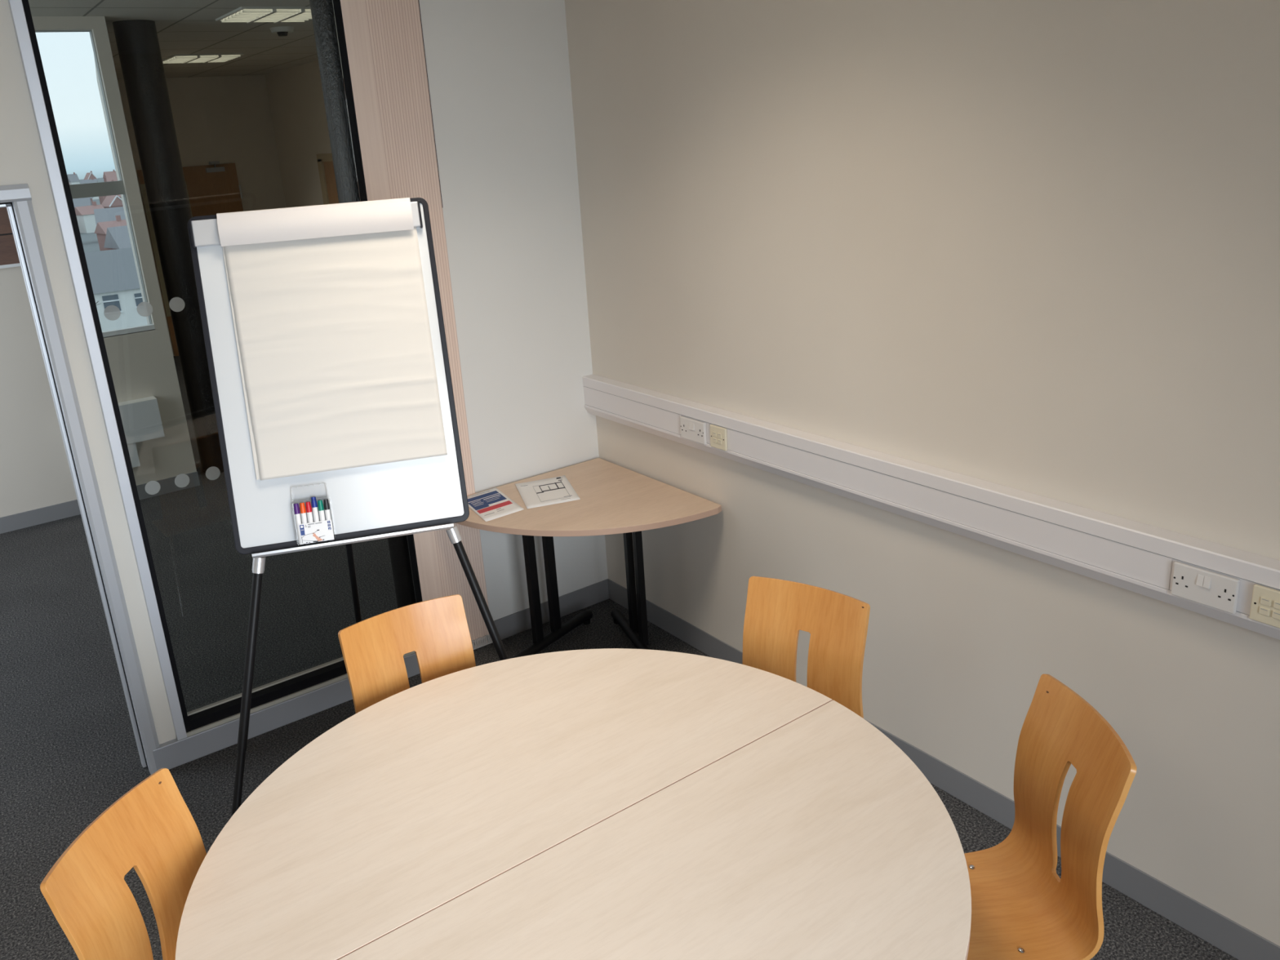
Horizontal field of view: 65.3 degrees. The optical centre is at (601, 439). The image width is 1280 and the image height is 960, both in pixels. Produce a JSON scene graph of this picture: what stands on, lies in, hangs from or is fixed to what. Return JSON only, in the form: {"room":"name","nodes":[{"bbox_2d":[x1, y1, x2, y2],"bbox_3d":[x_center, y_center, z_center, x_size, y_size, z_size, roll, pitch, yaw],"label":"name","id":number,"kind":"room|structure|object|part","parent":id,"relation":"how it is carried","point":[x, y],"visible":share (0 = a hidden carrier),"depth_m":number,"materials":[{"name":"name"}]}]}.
{"room":"meeting room","nodes":[
{"label":"meeting room","id":0,"kind":"room"},
{"bbox_2d":[0,16,196,517],"bbox_3d":[-4.124,-1.450,7.805,2.656,3.000,6.767,-3,17,5],"label":"wall","id":1,"kind":"structure","parent":0,"point":[35,473],"depth_m":6.28,"materials":[{"name":"beige paint"}]},
{"bbox_2d":[0,207,20,268],"bbox_3d":[-4.014,-1.383,5.538,1.540,0.993,0.035,-15,21,-32],"label":"notice board","id":2,"kind":"object","parent":1,"relation":"attached to","point":[9,258],"visible":0.02,"depth_m":5.93,"materials":[{"name":"brown"}]},
{"bbox_3d":[-3.980,-0.919,5.683,1.540,0.018,0.035,-15,21,-32],"label":"rail","id":3,"kind":"part","parent":2,"relation":"part of","materials":[{"name":"white"}]},
{"bbox_2d":[35,30,155,337],"bbox_3d":[-3.175,-1.553,6.187,0.457,1.895,0.105,-15,21,-32],"label":"window","id":4,"kind":"structure","parent":1,"relation":"in","point":[109,188],"depth_m":6.24,"materials":[{"name":"grey"}]},
{"bbox_3d":[-3.093,-0.695,6.427,0.397,0.034,0.040,-15,21,-32],"label":"sill","id":5,"kind":"part","parent":4,"relation":"part of","materials":[{"name":"white"}]},
{"bbox_2d":[0,471,199,533],"bbox_3d":[-4.131,0.640,5.992,3.317,0.100,0.012,-15,21,-32],"label":"baseboard","id":6,"kind":"structure","parent":1,"relation":"attached to","point":[69,508],"depth_m":6.40,"materials":[{"name":"grey"}]},
{"bbox_2d":[117,395,164,467],"bbox_3d":[-3.122,-0.022,6.492,0.494,0.423,0.100,-15,21,-32],"label":"wall box","id":7,"kind":"object","parent":1,"relation":"attached to","point":[141,420],"visible":0.36,"depth_m":6.50,"materials":[{"name":"white"}]},
{"bbox_2d":[28,0,318,79],"bbox_3d":[-3.889,-2.704,6.555,6.120,0.100,8.520,-15,21,-32],"label":"ceiling","id":8,"kind":"structure","parent":0,"point":[182,26],"depth_m":7.16,"materials":[{"name":"tile"}]},
{"bbox_2d":[162,53,244,63],"bbox_3d":[-3.555,-3.383,8.862,0.590,0.028,0.590,-15,21,-32],"label":"recessed light","id":9,"kind":"object","parent":8,"relation":"in","point":[184,58],"visible":0.93,"depth_m":8.75,"materials":[{"name":"white plastic"}]},
{"bbox_2d":[215,6,311,22],"bbox_3d":[-2.097,-2.723,6.406,0.590,0.028,0.590,-15,21,-32],"label":"recessed light","id":10,"kind":"object","parent":8,"relation":"in","point":[242,14],"visible":0.8,"depth_m":6.30,"materials":[{"name":"white plastic"}]},
{"bbox_2d":[269,26,293,36],"bbox_3d":[-2.303,-2.941,7.196,0.170,0.055,0.170,-15,21,-32],"label":"smoke detector","id":11,"kind":"object","parent":8,"relation":"attached to","point":[282,31],"visible":1,"depth_m":7.15,"materials":[{"name":"white plastic"}]},
{"bbox_2d":[117,75,286,355],"bbox_3d":[-4.496,-2.559,11.445,1.750,3.000,0.120,-15,21,-32],"label":"wall","id":12,"kind":"structure","parent":0,"point":[224,119],"depth_m":11.30,"materials":[{"name":"beige paint"}]},
{"bbox_2d":[136,160,243,355],"bbox_3d":[-4.531,-2.076,11.419,1.067,2.100,0.080,-15,21,-32],"label":"door","id":13,"kind":"structure","parent":12,"relation":"in","point":[211,189],"depth_m":11.29,"materials":[{"name":"brown wood"}]},
{"bbox_3d":[-4.961,-2.097,11.119,0.055,1.460,0.008,-15,21,-32],"label":"vision panel","id":14,"kind":"part","parent":13,"relation":"part of","materials":[{"name":"black"}]},
{"bbox_3d":[-4.672,-2.188,11.297,0.197,1.407,0.009,-15,21,-32],"label":"vision panel","id":15,"kind":"part","parent":13,"relation":"part of","materials":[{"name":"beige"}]},
{"bbox_2d":[265,60,331,207],"bbox_3d":[-1.329,-1.907,8.607,0.120,3.000,8.520,-15,21,-32],"label":"wall","id":16,"kind":"structure","parent":0,"point":[295,95],"depth_m":10.95,"materials":[{"name":"beige paint"}]},
{"bbox_2d":[315,153,338,204],"bbox_3d":[-2.607,-1.913,10.442,0.020,2.100,1.200,-15,21,-32],"label":"door","id":17,"kind":"structure","parent":16,"relation":"in","point":[325,162],"depth_m":10.51,"materials":[{"name":"beige wood"}]},
{"bbox_2d":[0,0,608,744],"bbox_3d":[-1.837,-0.198,3.254,4.540,3.000,0.100,-15,21,-32],"label":"wall","id":18,"kind":"structure","parent":0,"point":[499,76],"depth_m":4.04,"materials":[{"name":"paint"}]},
{"bbox_2d":[0,183,159,774],"bbox_3d":[-2.139,0.323,3.154,1.024,2.112,0.128,-15,21,-32],"label":"door","id":19,"kind":"structure","parent":18,"relation":"in","point":[17,198],"depth_m":3.33,"materials":[{"name":"silver metal"}]},
{"bbox_2d":[8,0,422,770],"bbox_3d":[-1.245,-0.252,3.625,1.274,2.800,0.086,-15,21,-32],"label":"window","id":20,"kind":"structure","parent":18,"relation":"in","point":[200,732],"depth_m":3.56,"materials":[{"name":"silver metal"}]},
{"bbox_3d":[-1.208,-0.312,3.639,1.174,2.700,0.082,-15,21,-32],"label":"screen frame","id":21,"kind":"part","parent":20,"relation":"part of","materials":[{"name":"silver metal"}]},
{"bbox_3d":[-1.202,1.053,3.975,1.124,0.100,0.056,-15,21,-32],"label":"rail","id":22,"kind":"part","parent":20,"relation":"part of","materials":[{"name":"grey metal"}]},
{"bbox_3d":[-1.267,-0.307,3.639,0.972,2.600,0.006,-15,21,-32],"label":"pane","id":23,"kind":"part","parent":20,"relation":"part of","materials":[{"name":"clear glass"}]},
{"bbox_2d":[340,0,492,648],"bbox_3d":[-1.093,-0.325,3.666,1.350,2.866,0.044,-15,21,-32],"label":"wood panel","id":24,"kind":"object","parent":20,"relation":"attached to","point":[384,39],"visible":0.41,"depth_m":3.72,"materials":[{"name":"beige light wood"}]},
{"bbox_3d":[-0.649,-1.345,3.722,0.002,0.940,0.002,-15,21,-32],"label":"control chain","id":25,"kind":"part","parent":24,"relation":"part of","materials":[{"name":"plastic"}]},
{"bbox_2d":[493,578,608,639],"bbox_3d":[-0.222,0.782,4.605,0.619,0.103,0.006,-15,21,-32],"label":"baseboard","id":26,"kind":"structure","parent":18,"relation":"attached to","point":[518,622],"depth_m":4.63,"materials":[{"name":"grey"}]},
{"bbox_2d":[0,355,1238,959],"bbox_3d":[-2.001,0.836,5.230,6.300,0.120,14.600,-15,21,-32],"label":"floor","id":27,"kind":"structure","parent":0,"point":[68,749],"depth_m":4.39,"materials":[{"name":"grey carpet"}]},
{"bbox_2d":[40,768,206,959],"bbox_3d":[-0.774,1.193,2.104,0.467,0.887,0.426,0,18,14],"label":"chair","id":28,"kind":"object","parent":27,"relation":"on","point":[150,829],"visible":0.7,"depth_m":2.05,"materials":[{"name":"brown wood"}]},
{"bbox_2d":[112,19,223,472],"bbox_3d":[-2.869,-1.226,6.791,0.250,3.000,0.250,-15,21,-32],"label":"steel column","id":29,"kind":"structure","parent":27,"relation":"on","point":[136,40],"depth_m":6.59,"materials":[{"name":"black metal"}]},
{"bbox_2d":[187,197,508,816],"bbox_3d":[-0.884,0.324,3.056,1.025,1.994,1.230,-15,21,-32],"label":"easel","id":30,"kind":"object","parent":27,"relation":"on","point":[393,497],"visible":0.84,"depth_m":2.93,"materials":[{"name":"white metal"}]},
{"bbox_2d":[252,556,265,573],"bbox_3d":[-1.001,0.364,2.913,0.035,0.055,0.047,6,20,29],"label":"socket","id":31,"kind":"object","parent":30,"relation":"attached to","point":[259,562],"depth_m":2.90,"materials":[{"name":"silver metal"}]},
{"bbox_2d":[291,482,335,546],"bbox_3d":[-0.844,0.218,2.918,0.109,0.171,0.058,-8,18,-12],"label":"case","id":32,"kind":"object","parent":30,"relation":"on","point":[322,531],"visible":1,"depth_m":2.91,"materials":[{"name":"clear plastic"}]},
{"bbox_2d":[293,503,303,544],"bbox_3d":[-0.883,0.246,2.911,0.016,0.120,0.043,-8,18,-12],"label":"marker pen","id":33,"kind":"object","parent":32,"relation":"in","point":[296,509],"visible":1,"depth_m":2.90,"materials":[{"name":"white plastic"}]},
{"bbox_2d":[299,502,309,543],"bbox_3d":[-0.867,0.243,2.915,0.016,0.120,0.043,-8,18,-12],"label":"marker pen","id":34,"kind":"object","parent":32,"relation":"in","point":[303,512],"visible":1,"depth_m":2.91,"materials":[{"name":"white plastic"}]},
{"bbox_2d":[305,501,315,542],"bbox_3d":[-0.851,0.241,2.918,0.016,0.120,0.043,-8,18,-12],"label":"marker pen","id":35,"kind":"object","parent":32,"relation":"in","point":[308,508],"visible":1,"depth_m":2.91,"materials":[{"name":"white plastic"}]},
{"bbox_3d":[-0.853,0.152,2.917,0.103,0.044,0.020,-8,18,-12],"label":"open lid","id":36,"kind":"part","parent":32,"relation":"part of","materials":[{"name":"clear plastic"}]},
{"bbox_2d":[311,496,319,521],"bbox_3d":[-0.836,0.227,2.921,0.016,0.120,0.043,-8,18,-12],"label":"marker pen","id":37,"kind":"object","parent":32,"relation":"in","point":[314,506],"visible":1,"depth_m":2.91,"materials":[{"name":"white plastic"}]},
{"bbox_2d":[317,499,326,541],"bbox_3d":[-0.818,0.237,2.925,0.016,0.120,0.043,-8,18,-12],"label":"marker pen","id":38,"kind":"object","parent":32,"relation":"in","point":[320,504],"visible":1,"depth_m":2.92,"materials":[{"name":"white plastic"}]},
{"bbox_2d":[323,498,331,540],"bbox_3d":[-0.801,0.234,2.928,0.016,0.120,0.043,-8,18,-12],"label":"marker pen","id":39,"kind":"object","parent":32,"relation":"in","point":[326,507],"visible":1,"depth_m":2.92,"materials":[{"name":"white plastic"}]},
{"bbox_2d":[216,197,447,479],"bbox_3d":[-0.781,-0.301,2.926,0.552,0.748,0.203,-8,18,-12],"label":"paper pad","id":40,"kind":"object","parent":30,"relation":"attached to","point":[328,301],"visible":1,"depth_m":2.92,"materials":[{"name":"white paper"}]},
{"bbox_2d":[252,524,453,558],"bbox_3d":[-0.728,0.295,2.949,0.578,0.026,0.053,-8,18,-12],"label":"tray","id":41,"kind":"object","parent":30,"relation":"on","point":[366,531],"depth_m":2.94,"materials":[{"name":"silver metal"}]},
{"bbox_3d":[-0.875,0.389,3.465,0.022,1.622,0.625,-10,18,-18],"label":"leg","id":42,"kind":"part","parent":30,"relation":"part of","materials":[{"name":"black metal"}]},
{"bbox_2d":[445,525,462,543],"bbox_3d":[-0.448,0.288,3.027,0.048,0.055,0.035,6,20,31],"label":"socket","id":43,"kind":"object","parent":30,"relation":"attached to","point":[453,533],"depth_m":3.01,"materials":[{"name":"silver metal"}]},
{"bbox_2d":[309,0,416,608],"bbox_3d":[-0.955,-0.606,4.351,0.250,3.000,0.250,-15,21,-32],"label":"steel column","id":44,"kind":"structure","parent":27,"relation":"on","point":[322,11],"depth_m":4.04,"materials":[{"name":"black metal"}]},
{"bbox_2d":[337,594,475,713],"bbox_3d":[-0.434,0.953,2.792,0.426,0.887,0.467,-14,20,-28],"label":"chair","id":45,"kind":"object","parent":27,"relation":"on","point":[374,648],"visible":0.27,"depth_m":2.84,"materials":[{"name":"brown wood"}]},
{"bbox_2d":[175,648,832,959],"bbox_3d":[-0.262,1.103,2.549,1.590,0.720,0.794,-15,21,-32],"label":"table","id":46,"kind":"object","parent":27,"relation":"on","point":[436,789],"visible":0.78,"depth_m":2.32,"materials":[{"name":"brown wood"}]},
{"bbox_2d":[455,457,721,658],"bbox_3d":[-0.093,0.608,4.095,0.850,0.720,0.850,-15,21,-32],"label":"table","id":47,"kind":"object","parent":27,"relation":"on","point":[615,499],"visible":0.79,"depth_m":4.11,"materials":[{"name":"brown wood"}]},
{"bbox_2d":[466,487,524,521],"bbox_3d":[-0.452,0.261,4.073,0.174,0.002,0.345,-12,19,-25],"label":"notice sheet","id":48,"kind":"object","parent":47,"relation":"on","point":[492,504],"visible":0.94,"depth_m":4.06,"materials":[{"name":"white paper"}]},
{"bbox_3d":[-0.476,0.249,4.117,0.173,0.001,0.146,-15,21,-32],"label":"blue panel","id":49,"kind":"part","parent":48,"relation":"part of","materials":[{"name":"blue paper"}]},
{"bbox_3d":[-0.432,0.272,4.035,0.161,0.001,0.037,-16,21,-34],"label":"red panel","id":50,"kind":"part","parent":48,"relation":"part of","materials":[{"name":"red paper"}]},
{"bbox_3d":[-0.295,0.572,4.225,0.028,0.650,0.046,9,22,37],"label":"post","id":51,"kind":"part","parent":47,"relation":"part of","materials":[{"name":"black metal"}]},
{"bbox_2d":[515,475,580,508],"bbox_3d":[-0.229,0.215,4.165,0.222,0.002,0.330,-8,18,-12],"label":"sheet","id":52,"kind":"object","parent":47,"relation":"on","point":[548,491],"visible":1,"depth_m":4.16,"materials":[{"name":"white paper"}]},
{"bbox_3d":[-0.227,0.873,4.365,0.043,0.048,0.562,9,22,37],"label":"leg","id":53,"kind":"part","parent":47,"relation":"part of","materials":[{"name":"black metal"}]},
{"bbox_3d":[-0.223,0.539,4.312,0.028,0.650,0.046,9,22,37],"label":"post","id":54,"kind":"part","parent":47,"relation":"part of","materials":[{"name":"black metal"}]},
{"bbox_3d":[0.147,0.863,4.307,0.043,0.048,0.561,-9,18,-16],"label":"leg","id":55,"kind":"part","parent":47,"relation":"part of","materials":[{"name":"black metal"}]},
{"bbox_3d":[0.120,0.529,4.264,0.028,0.650,0.046,-9,18,-16],"label":"post","id":56,"kind":"part","parent":47,"relation":"part of","materials":[{"name":"black metal"}]},
{"bbox_3d":[0.158,0.559,4.158,0.028,0.650,0.046,-9,18,-16],"label":"post","id":57,"kind":"part","parent":47,"relation":"part of","materials":[{"name":"black metal"}]},
{"bbox_2d":[338,700,971,959],"bbox_3d":[0.194,1.267,1.917,1.590,0.720,0.794,-15,21,-32],"label":"table","id":58,"kind":"object","parent":27,"relation":"on","point":[818,837],"visible":1,"depth_m":1.98,"materials":[{"name":"brown wood"}]},
{"bbox_2d":[742,576,870,718],"bbox_3d":[0.482,0.893,2.765,0.426,0.887,0.467,9,22,37],"label":"chair","id":59,"kind":"object","parent":27,"relation":"on","point":[776,610],"visible":0.38,"depth_m":2.79,"materials":[{"name":"brown wood"}]},
{"bbox_2d":[964,674,1137,959],"bbox_3d":[0.864,1.027,2.248,0.467,0.887,0.426,-5,17,-2],"label":"chair","id":60,"kind":"object","parent":27,"relation":"on","point":[1022,909],"visible":0.81,"depth_m":2.19,"materials":[{"name":"brown wood"}]},
{"bbox_2d":[564,0,1279,946],"bbox_3d":[1.591,-0.109,2.158,0.140,3.000,5.600,-15,21,-32],"label":"wall","id":61,"kind":"structure","parent":0,"point":[1033,246],"depth_m":2.80,"materials":[{"name":"beige paint"}]},
{"bbox_2d":[582,373,1279,639],"bbox_3d":[1.544,0.371,2.248,0.058,0.172,5.599,-15,21,-32],"label":"dado trunking","id":62,"kind":"object","parent":61,"relation":"attached to","point":[1133,556],"visible":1,"depth_m":2.88,"materials":[{"name":"white plastic"}]},
{"bbox_3d":[0.118,-0.129,4.188,0.002,0.083,0.681,-15,21,-32],"label":"lid","id":63,"kind":"part","parent":62,"relation":"part of","materials":[{"name":"white plastic"}]},
{"bbox_2d":[680,416,706,444],"bbox_3d":[0.351,-0.036,3.850,0.017,0.086,0.144,-15,21,-32],"label":"power socket","id":64,"kind":"object","parent":62,"relation":"attached to","point":[691,429],"visible":1,"depth_m":3.84,"materials":[{"name":"white plastic"}]},
{"bbox_2d":[710,424,727,450],"bbox_3d":[0.436,-0.008,3.734,0.014,0.086,0.086,-15,21,-32],"label":"outlet","id":65,"kind":"object","parent":62,"relation":"attached to","point":[718,435],"visible":1,"depth_m":3.72,"materials":[{"name":"beige plastic"}]},
{"bbox_3d":[0.930,0.163,3.061,0.002,0.083,1.590,-15,21,-32],"label":"lid","id":66,"kind":"part","parent":62,"relation":"part of","materials":[{"name":"white plastic"}]},
{"bbox_2d":[1170,561,1239,613],"bbox_3d":[1.424,0.349,2.361,0.017,0.086,0.144,-15,21,-32],"label":"power socket","id":67,"kind":"object","parent":62,"relation":"attached to","point":[1199,585],"visible":1,"depth_m":2.35,"materials":[{"name":"white plastic"}]},
{"bbox_2d":[1195,574,1204,586],"bbox_3d":[1.414,0.333,2.358,0.005,0.027,0.014,-15,21,-32],"label":"rocker switch","id":68,"kind":"object","parent":67,"relation":"attached to","point":[1199,578],"depth_m":2.36,"materials":[{"name":"white plastic"}]},
{"bbox_2d":[1202,576,1211,588],"bbox_3d":[1.422,0.336,2.346,0.005,0.027,0.014,-15,21,-32],"label":"rocker switch","id":69,"kind":"object","parent":67,"relation":"attached to","point":[1206,580],"depth_m":2.35,"materials":[{"name":"white plastic"}]},
{"bbox_2d":[1248,583,1279,628],"bbox_3d":[1.509,0.378,2.245,0.014,0.086,0.086,-15,21,-32],"label":"outlet","id":70,"kind":"object","parent":62,"relation":"attached to","point":[1265,601],"visible":1,"depth_m":2.25,"materials":[{"name":"beige plastic"}]},
{"bbox_2d":[607,578,1279,959],"bbox_3d":[1.634,1.287,2.550,0.006,0.103,5.600,-15,21,-32],"label":"baseboard","id":71,"kind":"structure","parent":61,"relation":"attached to","point":[1222,932],"depth_m":2.84,"materials":[{"name":"grey"}]},
{"label":"outside","id":72,"kind":"structure","parent":0,"visible":0},
{"bbox_2d":[79,177,104,253],"bbox_3d":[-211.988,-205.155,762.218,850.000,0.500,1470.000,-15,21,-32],"label":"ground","id":73,"kind":"structure","parent":72,"point":[90,241],"depth_m":226.60,"materials":[{"name":"grey"}]},
{"bbox_2d":[66,172,79,184],"bbox_3d":[-325.161,-157.926,614.999,5.390,13.071,7.100,-19,23,-40],"label":"house","id":74,"kind":"structure","parent":73,"relation":"on","point":[73,179],"depth_m":612.58,"materials":[{"name":"white"}]},
{"bbox_2d":[72,197,92,208],"bbox_3d":[-154.056,-68.649,295.969,5.341,8.701,7.100,-10,18,-19],"label":"house","id":75,"kind":"structure","parent":73,"relation":"on","point":[82,202],"depth_m":294.14,"materials":[{"name":"white"}]},
{"bbox_2d":[74,201,104,233],"bbox_3d":[-130.663,-56.981,255.224,7.100,7.419,6.401,12,24,42],"label":"house","id":76,"kind":"structure","parent":73,"relation":"on","point":[85,215],"depth_m":252.63,"materials":[{"name":"white"}]},
{"bbox_2d":[80,177,98,199],"bbox_3d":[-255.116,-125.453,498.473,7.305,10.670,7.100,-10,18,-19],"label":"house","id":77,"kind":"structure","parent":73,"relation":"on","point":[93,180],"depth_m":496.93,"materials":[{"name":"white"}]},
{"bbox_2d":[84,170,97,179],"bbox_3d":[-317.256,-160.123,620.098,7.100,13.108,5.863,12,23,41],"label":"house","id":78,"kind":"structure","parent":73,"relation":"on","point":[88,175],"depth_m":617.31,"materials":[{"name":"red brick"}]},
{"bbox_2d":[98,180,113,204],"bbox_3d":[-203.506,-102.196,413.068,8.181,9.904,7.100,-18,22,-38],"label":"house","id":79,"kind":"structure","parent":73,"relation":"on","point":[101,198],"depth_m":411.07,"materials":[{"name":"red brick"}]},
{"bbox_2d":[93,206,125,224],"bbox_3d":[-107.577,-48.528,221.839,8.498,7.925,7.100,-11,19,-21],"label":"house","id":80,"kind":"structure","parent":73,"relation":"on","point":[103,215],"depth_m":219.55,"materials":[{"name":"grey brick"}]},
{"bbox_2d":[102,169,116,182],"bbox_3d":[-306.829,-162.609,625.991,8.422,12.867,7.100,-20,23,-41],"label":"house","id":81,"kind":"structure","parent":73,"relation":"on","point":[107,174],"depth_m":623.29,"materials":[{"name":"red brick"}]},
{"bbox_2d":[93,215,127,250],"bbox_3d":[-94.001,-39.712,192.480,5.102,6.688,7.100,-19,23,-39],"label":"house","id":82,"kind":"structure","parent":73,"relation":"on","point":[100,230],"depth_m":191.44,"materials":[{"name":"red brick"}]},
{"bbox_2d":[106,177,117,182],"bbox_3d":[-245.603,-128.218,504.789,7.600,10.837,7.100,-14,20,-29],"label":"house","id":83,"kind":"structure","parent":73,"relation":"on","point":[108,179],"depth_m":502.30,"materials":[{"name":"red brick"}]},
{"bbox_2d":[101,195,123,208],"bbox_3d":[-146.784,-70.241,300.464,7.100,8.035,5.832,11,23,40],"label":"house","id":84,"kind":"structure","parent":73,"relation":"on","point":[115,201],"depth_m":298.11,"materials":[{"name":"red brick"}]},
{"bbox_2d":[84,247,147,331],"bbox_3d":[-44.214,-13.765,94.395,13.600,8.600,9.657,-13,19,-26],"label":"house","id":85,"kind":"structure","parent":73,"relation":"on","point":[113,273],"depth_m":90.43,"materials":[{"name":"white"}]},
{"bbox_2d":[103,225,131,249],"bbox_3d":[-76.033,-31.936,161.965,6.917,7.497,7.100,-20,23,-41],"label":"house","id":86,"kind":"structure","parent":73,"relation":"on","point":[117,237],"depth_m":159.06,"materials":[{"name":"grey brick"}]}
]}

